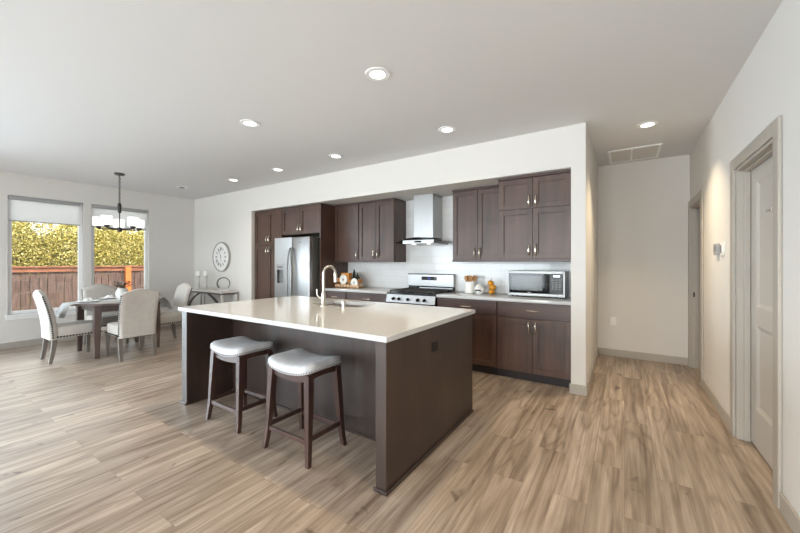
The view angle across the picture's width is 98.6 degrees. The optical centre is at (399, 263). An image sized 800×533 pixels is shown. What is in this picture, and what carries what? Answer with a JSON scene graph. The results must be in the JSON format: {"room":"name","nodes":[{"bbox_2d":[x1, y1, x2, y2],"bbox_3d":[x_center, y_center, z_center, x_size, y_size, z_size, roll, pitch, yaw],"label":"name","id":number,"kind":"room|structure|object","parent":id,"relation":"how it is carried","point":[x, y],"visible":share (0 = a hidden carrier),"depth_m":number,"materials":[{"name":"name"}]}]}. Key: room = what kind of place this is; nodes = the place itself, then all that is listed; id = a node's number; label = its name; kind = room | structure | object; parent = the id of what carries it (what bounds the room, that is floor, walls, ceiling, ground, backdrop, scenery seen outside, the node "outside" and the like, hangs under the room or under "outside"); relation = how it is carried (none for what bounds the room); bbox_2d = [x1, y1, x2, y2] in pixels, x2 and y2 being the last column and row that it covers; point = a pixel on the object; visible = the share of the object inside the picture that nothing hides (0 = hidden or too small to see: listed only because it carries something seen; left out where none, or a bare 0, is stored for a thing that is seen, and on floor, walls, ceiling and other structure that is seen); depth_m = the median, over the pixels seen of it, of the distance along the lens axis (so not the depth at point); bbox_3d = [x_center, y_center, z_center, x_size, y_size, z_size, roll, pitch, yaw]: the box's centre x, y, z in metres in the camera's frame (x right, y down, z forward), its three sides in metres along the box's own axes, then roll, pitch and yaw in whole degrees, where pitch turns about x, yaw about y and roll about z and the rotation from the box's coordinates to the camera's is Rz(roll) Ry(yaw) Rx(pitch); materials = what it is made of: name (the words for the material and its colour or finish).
{"room":"open-plan kitchen","nodes":[
{"label":"open-plan kitchen","id":0,"kind":"room"},
{"bbox_2d":[0,171,193,342],"bbox_3d":[-6.865,-0.041,4.265,0.160,2.740,8.163,0,0,33],"label":"wall","id":1,"kind":"structure","parent":0,"point":[170,218],"depth_m":6.37,"materials":[{"name":"white paint"}]},
{"bbox_2d":[5,203,81,319],"bbox_3d":[-5.863,-0.089,5.717,0.132,1.946,0.950,0,0,33],"label":"window","id":2,"kind":"structure","parent":1,"relation":"in","point":[22,313],"depth_m":5.50,"materials":[{"name":"white plastic"}]},
{"bbox_2d":[8,195,80,225],"bbox_3d":[-5.855,-0.859,5.692,0.060,0.402,0.845,0,0,33],"label":"roller shade","id":3,"kind":"object","parent":2,"relation":"attached to","point":[20,208],"visible":1,"depth_m":5.65,"materials":[{"name":"grey fabric"}]},
{"bbox_2d":[0,323,181,349],"bbox_3d":[-5.463,1.279,6.255,0.014,0.100,3.269,0,0,33],"label":"baseboard","id":4,"kind":"structure","parent":1,"relation":"attached to","point":[17,344],"depth_m":5.55,"materials":[{"name":"beige paint"}]},
{"bbox_2d":[91,208,147,288],"bbox_3d":[-5.317,-0.089,6.554,0.132,1.946,0.950,0,0,33],"label":"window","id":5,"kind":"structure","parent":1,"relation":"in","point":[92,228],"depth_m":6.90,"materials":[{"name":"white plastic"}]},
{"bbox_2d":[91,204,146,229],"bbox_3d":[-5.309,-0.859,6.530,0.060,0.402,0.845,0,0,33],"label":"roller shade","id":6,"kind":"object","parent":5,"relation":"attached to","point":[97,210],"visible":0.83,"depth_m":6.50,"materials":[{"name":"grey fabric"}]},
{"bbox_2d":[0,0,782,199],"bbox_3d":[-2.188,-1.516,2.502,10.400,0.210,10.600,0,0,33],"label":"ceiling","id":7,"kind":"structure","parent":0,"point":[156,93],"depth_m":2.63,"materials":[{"name":"white paint"}]},
{"bbox_2d":[92,172,143,231],"bbox_3d":[-4.402,-0.950,5.429,0.640,0.920,0.620,0,0,33],"label":"chandelier","id":8,"kind":"object","parent":7,"relation":"hanging from","point":[106,221],"visible":1,"depth_m":5.33,"materials":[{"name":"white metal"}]},
{"bbox_2d":[240,119,259,126],"bbox_3d":[-1.510,-1.407,3.460,0.184,0.006,0.184,0,0,33],"label":"recessed light","id":9,"kind":"object","parent":7,"relation":"in","point":[246,122],"visible":1,"depth_m":3.46,"materials":[{"name":"white plastic"}]},
{"bbox_2d":[272,168,283,171],"bbox_3d":[-1.835,-1.407,5.179,0.184,0.006,0.184,0,0,33],"label":"recessed light","id":10,"kind":"object","parent":7,"relation":"in","point":[273,169],"visible":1,"depth_m":5.16,"materials":[{"name":"white plastic"}]},
{"bbox_2d":[329,154,342,158],"bbox_3d":[-0.842,-1.407,4.525,0.184,0.006,0.184,0,0,33],"label":"recessed light","id":11,"kind":"object","parent":7,"relation":"in","point":[336,156],"visible":1,"depth_m":4.53,"materials":[{"name":"white plastic"}]},
{"bbox_2d":[365,67,389,80],"bbox_3d":[-0.167,-1.407,2.564,0.184,0.006,0.184,0,0,33],"label":"recessed light","id":12,"kind":"object","parent":7,"relation":"in","point":[374,73],"visible":1,"depth_m":2.56,"materials":[{"name":"white plastic"}]},
{"bbox_2d":[438,126,455,132],"bbox_3d":[0.496,-1.407,3.628,0.184,0.006,0.184,0,0,33],"label":"recessed light","id":13,"kind":"object","parent":7,"relation":"in","point":[446,129],"visible":1,"depth_m":3.62,"materials":[{"name":"white plastic"}]},
{"bbox_2d":[608,143,661,163],"bbox_3d":[3.012,-1.403,4.435,0.550,0.014,0.600,0,0,33],"label":"ceiling vent","id":14,"kind":"object","parent":7,"relation":"in","point":[648,151],"visible":1,"depth_m":4.40,"materials":[{"name":"white plastic"}]},
{"bbox_2d":[637,121,658,128],"bbox_3d":[2.518,-1.407,3.498,0.184,0.006,0.184,0,0,33],"label":"recessed light","id":15,"kind":"object","parent":7,"relation":"in","point":[648,124],"visible":1,"depth_m":3.49,"materials":[{"name":"white plastic"}]},
{"bbox_2d":[194,122,597,385],"bbox_3d":[-0.838,-0.041,6.333,7.676,2.740,1.887,0,0,33],"label":"wall","id":16,"kind":"structure","parent":0,"point":[228,218],"depth_m":4.49,"materials":[{"name":"white paint"}]},
{"bbox_2d":[212,242,230,271],"bbox_3d":[-3.643,-0.127,7.008,0.610,0.610,0.045,0,0,33],"label":"wall clock","id":17,"kind":"object","parent":16,"relation":"attached to","point":[221,257],"visible":1,"depth_m":6.99,"materials":[{"name":"grey"}]},
{"bbox_2d":[348,196,570,295],"bbox_3d":[0.607,-0.294,5.101,3.640,1.376,0.012,0,0,33],"label":"wall","id":18,"kind":"structure","parent":16,"relation":"attached to","point":[424,259],"depth_m":5.08,"materials":[{"name":"tile"}]},
{"bbox_2d":[334,202,358,261],"bbox_3d":[-0.802,-0.497,5.789,0.526,0.962,0.373,0,0,33],"label":"upper cabinet","id":19,"kind":"object","parent":18,"relation":"attached to","point":[346,215],"visible":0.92,"depth_m":5.67,"materials":[{"name":"brown wood"}]},
{"bbox_2d":[358,198,405,261],"bbox_3d":[-0.293,-0.497,5.457,0.685,0.962,0.373,0,0,33],"label":"upper cabinet","id":20,"kind":"object","parent":18,"relation":"attached to","point":[382,222],"visible":1,"depth_m":5.31,"materials":[{"name":"brown wood"}]},
{"bbox_2d":[396,193,452,245],"bbox_3d":[0.360,-0.624,4.954,0.770,0.714,0.499,0,0,33],"label":"range hood","id":21,"kind":"object","parent":18,"relation":"attached to","point":[427,207],"visible":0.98,"depth_m":4.91,"materials":[{"name":"silver metal"}]},
{"bbox_2d":[403,239,447,245],"bbox_3d":[0.371,-0.297,4.970,0.500,0.058,0.457,0,0,33],"label":"hood","id":22,"kind":"object","parent":21,"relation":"attached to","point":[419,242],"depth_m":4.82,"materials":[{"name":"white metal"}]},
{"bbox_2d":[452,185,498,261],"bbox_3d":[1.083,-0.497,4.559,0.706,0.962,0.373,0,0,33],"label":"upper cabinet","id":23,"kind":"object","parent":18,"relation":"attached to","point":[475,210],"visible":0.88,"depth_m":4.44,"materials":[{"name":"brown wood"}]},
{"bbox_2d":[498,169,570,261],"bbox_3d":[1.626,-0.497,4.038,0.770,0.962,0.653,0,0,33],"label":"upper cabinet","id":24,"kind":"object","parent":18,"relation":"attached to","point":[535,209],"visible":0.98,"depth_m":3.77,"materials":[{"name":"brown wood"}]},
{"bbox_2d":[569,348,598,395],"bbox_3d":[2.313,1.279,4.261,0.161,0.100,1.887,0,0,33],"label":"baseboard","id":25,"kind":"structure","parent":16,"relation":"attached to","point":[582,390],"depth_m":3.50,"materials":[{"name":"beige paint"}]},
{"bbox_2d":[0,325,793,532],"bbox_3d":[-2.188,1.389,2.502,10.400,0.120,10.600,0,0,33],"label":"floor","id":26,"kind":"structure","parent":0,"point":[104,444],"depth_m":2.28,"materials":[{"name":"brown wood"}]},
{"bbox_2d":[33,290,101,363],"bbox_3d":[-4.657,0.841,4.831,0.472,0.975,0.630,0,0,33],"label":"dining chair","id":27,"kind":"object","parent":26,"relation":"on","point":[51,330],"visible":0.83,"depth_m":4.62,"materials":[{"name":"fabric"}]},
{"bbox_2d":[81,284,128,344],"bbox_3d":[-4.853,0.841,5.673,0.630,0.975,0.472,0,0,33],"label":"dining chair","id":28,"kind":"object","parent":26,"relation":"on","point":[96,291],"visible":0.31,"depth_m":5.69,"materials":[{"name":"fabric"}]},
{"bbox_2d":[73,298,161,358],"bbox_3d":[-4.350,0.949,5.321,1.094,0.760,1.094,0,0,33],"label":"dining table","id":29,"kind":"object","parent":26,"relation":"on","point":[97,309],"visible":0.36,"depth_m":4.88,"materials":[{"name":"brown wood"}]},
{"bbox_2d":[55,299,119,317],"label":"table runner","id":30,"kind":"object","parent":29,"relation":"on","point":[62,309],"depth_m":4.87,"materials":[{"name":"fabric"}]},
{"bbox_2d":[111,281,132,299],"bbox_3d":[-4.296,0.422,5.332,0.283,0.285,0.296,0,0,-32],"label":"potted plant","id":31,"kind":"object","parent":30,"relation":"on","point":[119,291],"visible":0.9,"depth_m":5.27,"materials":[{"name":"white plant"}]},
{"bbox_2d":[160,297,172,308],"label":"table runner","id":32,"kind":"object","parent":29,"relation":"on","point":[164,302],"depth_m":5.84,"materials":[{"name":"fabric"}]},
{"bbox_2d":[105,289,159,361],"bbox_3d":[-3.842,0.841,4.930,0.630,0.975,0.472,0,0,33],"label":"dining chair","id":33,"kind":"object","parent":26,"relation":"on","point":[138,308],"visible":1,"depth_m":4.78,"materials":[{"name":"fabric"}]},
{"bbox_2d":[143,283,191,343],"bbox_3d":[-3.942,0.841,5.799,0.472,0.975,0.630,0,0,33],"label":"dining chair","id":34,"kind":"object","parent":26,"relation":"on","point":[183,291],"visible":0.52,"depth_m":5.89,"materials":[{"name":"fabric"}]},
{"bbox_2d":[188,288,237,305],"bbox_3d":[-3.791,0.930,6.891,1.360,0.797,0.340,0,0,33],"label":"console table","id":35,"kind":"object","parent":26,"relation":"on","point":[202,292],"visible":0.28,"depth_m":6.69,"materials":[{"name":"white paint"}]},
{"bbox_2d":[196,271,200,288],"bbox_3d":[-4.224,0.350,7.197,0.110,0.360,0.110,0,0,33],"label":"candle holder","id":36,"kind":"object","parent":35,"relation":"on","point":[198,273],"visible":1,"depth_m":7.17,"materials":[{"name":"white paint"}]},
{"bbox_2d":[203,271,208,288],"bbox_3d":[-3.995,0.348,7.072,0.110,0.365,0.110,0,0,33],"label":"candle holder","id":37,"kind":"object","parent":35,"relation":"on","point":[205,273],"visible":0.94,"depth_m":7.04,"materials":[{"name":"white paint"}]},
{"bbox_2d":[216,277,229,290],"bbox_3d":[-3.420,0.399,6.658,0.250,0.262,0.090,0,0,-9],"label":"ring sculpture","id":38,"kind":"object","parent":35,"relation":"on","point":[221,277],"visible":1,"depth_m":6.65,"materials":[{"name":"grey metal"}]},
{"bbox_2d":[205,336,277,433],"bbox_3d":[-1.361,1.000,2.959,0.480,0.656,0.370,0,0,33],"label":"bar stool","id":39,"kind":"object","parent":26,"relation":"on","point":[238,349],"visible":1,"depth_m":2.89,"materials":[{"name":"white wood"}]},
{"bbox_2d":[210,336,272,356],"bbox_3d":[-1.361,0.717,2.959,0.452,0.090,0.344,0,0,33],"label":"seat cushion","id":40,"kind":"object","parent":39,"relation":"on","point":[239,346],"depth_m":2.88,"materials":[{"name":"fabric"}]},
{"bbox_2d":[255,208,295,298],"bbox_3d":[-2.263,0.179,6.553,0.826,2.298,0.686,0,0,33],"label":"pantry cabinet","id":41,"kind":"object","parent":26,"relation":"on","point":[268,224],"visible":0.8,"depth_m":6.31,"materials":[{"name":"brown wood"}]},
{"bbox_2d":[275,236,319,296],"bbox_3d":[-1.595,0.451,5.974,0.860,1.755,0.876,0,0,33],"label":"refrigerator","id":42,"kind":"object","parent":26,"relation":"on","point":[297,259],"visible":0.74,"depth_m":5.60,"materials":[{"name":"grey metal"}]},
{"bbox_2d":[262,348,346,468],"bbox_3d":[-0.692,1.000,2.499,0.480,0.656,0.370,0,0,33],"label":"bar stool","id":43,"kind":"object","parent":26,"relation":"on","point":[302,366],"visible":1,"depth_m":2.45,"materials":[{"name":"fabric"}]},
{"bbox_2d":[268,348,340,375],"bbox_3d":[-0.692,0.717,2.499,0.452,0.090,0.344,0,0,33],"label":"seat cushion","id":44,"kind":"object","parent":43,"relation":"on","point":[300,361],"depth_m":2.42,"materials":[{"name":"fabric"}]},
{"bbox_2d":[282,203,347,296],"bbox_3d":[-1.512,0.179,6.063,0.962,2.298,0.686,0,0,33],"label":"tall cabinet","id":45,"kind":"object","parent":26,"relation":"on","point":[314,220],"visible":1,"depth_m":5.73,"materials":[{"name":"brown wood"}]},
{"bbox_2d":[180,303,473,496],"bbox_3d":[-0.711,0.888,3.175,2.404,0.880,1.361,0,0,33],"label":"kitchen island","id":46,"kind":"object","parent":26,"relation":"on","point":[406,395],"visible":0.65,"depth_m":2.67,"materials":[{"name":"black wood"}]},
{"bbox_2d":[178,296,474,342],"bbox_3d":[-0.713,0.431,3.171,2.420,0.033,1.377,0,0,33],"label":"island countertop","id":47,"kind":"structure","parent":46,"relation":"on","point":[384,322],"depth_m":2.78,"materials":[{"name":"white stone"}]},
{"bbox_2d":[316,265,337,305],"bbox_3d":[-0.705,0.217,3.361,0.209,0.395,0.089,0,0,-23],"label":"faucet","id":48,"kind":"object","parent":47,"relation":"on","point":[323,295],"visible":1,"depth_m":3.32,"materials":[{"name":"silver metal"}]},
{"bbox_2d":[432,341,437,351],"bbox_3d":[0.252,0.596,2.466,0.008,0.065,0.080,0,0,33],"label":"outlet","id":49,"kind":"object","parent":46,"relation":"attached to","point":[434,343],"depth_m":2.46,"materials":[{"name":"black"}]},
{"bbox_2d":[325,291,346,299],"bbox_3d":[-0.887,0.884,5.676,0.508,0.888,0.651,0,0,33],"label":"base cabinet","id":50,"kind":"object","parent":26,"relation":"on","point":[329,294],"visible":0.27,"depth_m":5.40,"materials":[{"name":"black wood"}]},
{"bbox_2d":[347,292,386,302],"bbox_3d":[-0.347,0.884,5.324,0.776,0.888,0.651,0,0,33],"label":"base cabinet","id":51,"kind":"object","parent":26,"relation":"on","point":[373,297],"visible":0.16,"depth_m":5.07,"materials":[{"name":"black wood"}]},
{"bbox_2d":[325,287,399,293],"bbox_3d":[-0.552,0.421,5.475,1.287,0.037,0.624,0,0,33],"label":"countertop","id":52,"kind":"structure","parent":51,"relation":"on","point":[377,290],"depth_m":5.26,"materials":[{"name":"white stone"}]},
{"bbox_2d":[335,270,362,287],"bbox_3d":[-0.845,0.250,5.701,0.520,0.302,0.140,0,0,33],"label":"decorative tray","id":53,"kind":"object","parent":52,"relation":"on","point":[344,278],"visible":1,"depth_m":5.66,"materials":[{"name":"brown wood"}]},
{"bbox_2d":[386,273,455,305],"bbox_3d":[0.287,0.744,4.873,0.768,1.170,0.709,0,0,33],"label":"gas range","id":54,"kind":"object","parent":26,"relation":"on","point":[423,289],"visible":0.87,"depth_m":4.90,"materials":[{"name":"silver metal"}]},
{"bbox_2d":[389,297,436,305],"bbox_3d":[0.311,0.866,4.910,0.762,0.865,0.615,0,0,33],"label":"control panel","id":55,"kind":"object","parent":54,"relation":"in","point":[413,299],"depth_m":4.58,"materials":[{"name":"silver metal"}]},
{"bbox_2d":[387,291,447,296],"bbox_3d":[0.292,0.420,4.881,0.766,0.022,0.585,0,0,33],"label":"cooktop","id":56,"kind":"object","parent":54,"relation":"in","point":[395,293],"depth_m":4.65,"materials":[{"name":"black metal"}]},
{"bbox_2d":[437,297,498,374],"bbox_3d":[0.960,0.884,4.471,0.786,0.888,0.651,0,0,33],"label":"base cabinet","id":57,"kind":"object","parent":26,"relation":"on","point":[485,317],"visible":0.32,"depth_m":4.12,"materials":[{"name":"brown wood"}]},
{"bbox_2d":[436,291,570,304],"bbox_3d":[1.296,0.421,4.269,1.575,0.037,0.624,0,0,33],"label":"countertop","id":58,"kind":"structure","parent":57,"relation":"on","point":[456,294],"depth_m":4.04,"materials":[{"name":"white stone"}]},
{"bbox_2d":[465,282,475,292],"bbox_3d":[0.953,0.327,4.655,0.148,0.150,0.148,0,0,33],"label":"utensil crock","id":59,"kind":"object","parent":58,"relation":"on","point":[469,286],"visible":0.84,"depth_m":4.59,"materials":[{"name":"white ceramic"}]},
{"bbox_2d":[474,284,484,293],"bbox_3d":[1.038,0.339,4.495,0.152,0.125,0.150,0,0,33],"label":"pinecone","id":60,"kind":"object","parent":58,"relation":"on","point":[479,288],"visible":1,"depth_m":4.45,"materials":[{"name":"white"}]},
{"bbox_2d":[487,279,495,293],"bbox_3d":[1.189,0.301,4.454,0.111,0.200,0.092,0,0,33],"label":"pumpkins","id":61,"kind":"object","parent":58,"relation":"on","point":[490,283],"visible":1,"depth_m":4.42,"materials":[{"name":"orange ceramic"}]},
{"bbox_2d":[508,270,568,297],"bbox_3d":[1.681,0.247,4.192,0.645,0.310,0.310,0,0,33],"label":"microwave","id":62,"kind":"object","parent":58,"relation":"on","point":[520,282],"visible":0.99,"depth_m":4.05,"materials":[{"name":"silver metal"}]},
{"bbox_2d":[498,301,570,387],"bbox_3d":[1.619,0.884,4.041,0.785,0.888,0.651,0,0,33],"label":"base cabinet","id":63,"kind":"object","parent":26,"relation":"on","point":[534,339],"visible":0.98,"depth_m":3.79,"materials":[{"name":"brown wood"}]},
{"bbox_2d":[598,154,689,357],"bbox_3d":[3.359,-0.041,4.794,1.036,2.740,0.120,0,0,33],"label":"wall","id":64,"kind":"structure","parent":0,"point":[643,205],"depth_m":4.73,"materials":[{"name":"white paint"}]},
{"bbox_2d":[610,317,615,325],"bbox_3d":[3.052,0.829,4.917,0.074,0.120,0.008,0,0,33],"label":"wall outlet","id":65,"kind":"object","parent":64,"relation":"attached to","point":[612,319],"visible":1,"depth_m":4.92,"materials":[{"name":"white plastic"}]},
{"bbox_2d":[598,347,687,365],"bbox_3d":[3.322,1.279,4.737,1.034,0.100,0.014,0,0,33],"label":"baseboard","id":66,"kind":"structure","parent":64,"relation":"attached to","point":[602,351],"depth_m":4.71,"materials":[{"name":"beige paint"}]},
{"bbox_2d":[690,0,799,516],"bbox_3d":[1.095,-0.041,0.271,0.115,2.740,10.170,0,0,33],"label":"wall","id":67,"kind":"structure","parent":0,"point":[766,87],"depth_m":2.11,"materials":[{"name":"white paint"}]},
{"bbox_2d":[688,189,703,386],"bbox_3d":[3.540,0.266,4.036,0.132,2.124,0.950,0,0,33],"label":"door","id":68,"kind":"structure","parent":67,"relation":"in","point":[695,213],"depth_m":4.34,"materials":[{"name":"beige paint"}]},
{"bbox_2d":[713,243,719,254],"bbox_3d":[2.868,-0.126,3.117,0.026,0.100,0.115,0,0,33],"label":"thermostat","id":69,"kind":"object","parent":67,"relation":"attached to","point":[716,247],"visible":1,"depth_m":3.07,"materials":[{"name":"grey plastic"}]},
{"bbox_2d":[720,242,724,255],"bbox_3d":[2.775,-0.123,2.963,0.012,0.115,0.135,0,0,33],"label":"wall switch","id":70,"kind":"object","parent":67,"relation":"attached to","point":[722,244],"visible":1,"depth_m":2.93,"materials":[{"name":"white plastic"}]},
{"bbox_2d":[702,379,799,532],"bbox_3d":[0.795,1.279,-0.072,0.014,0.100,8.928,0,0,33],"label":"baseboard","id":71,"kind":"structure","parent":67,"relation":"attached to","point":[792,518],"depth_m":1.82,"materials":[{"name":"beige paint"}]},
{"bbox_2d":[730,115,781,509],"bbox_3d":[2.369,0.266,2.240,0.132,2.124,1.010,0,0,33],"label":"door","id":72,"kind":"structure","parent":67,"relation":"in","point":[756,186],"depth_m":2.42,"materials":[{"name":"beige paint"}]},
{"label":"outside","id":73,"kind":"structure","parent":0,"visible":0},
{"bbox_3d":[-13.193,1.754,7.412,13.800,0.150,26.000,0,0,33],"label":"ground","id":74,"kind":"structure","parent":73,"visible":0},
{"bbox_2d":[12,221,143,309],"bbox_3d":[-10.686,0.059,6.318,1.397,3.241,17.793,0,0,33],"label":"hedge","id":75,"kind":"object","parent":74,"relation":"on","point":[58,245],"visible":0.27,"depth_m":8.77,"materials":[{"name":"green plant"}]},
{"bbox_2d":[12,266,143,310],"bbox_3d":[-9.746,0.874,5.470,0.197,1.610,16.514,0,0,33],"label":"fence","id":76,"kind":"object","parent":74,"relation":"on","point":[62,280],"visible":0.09,"depth_m":8.10,"materials":[{"name":"brown wood"}]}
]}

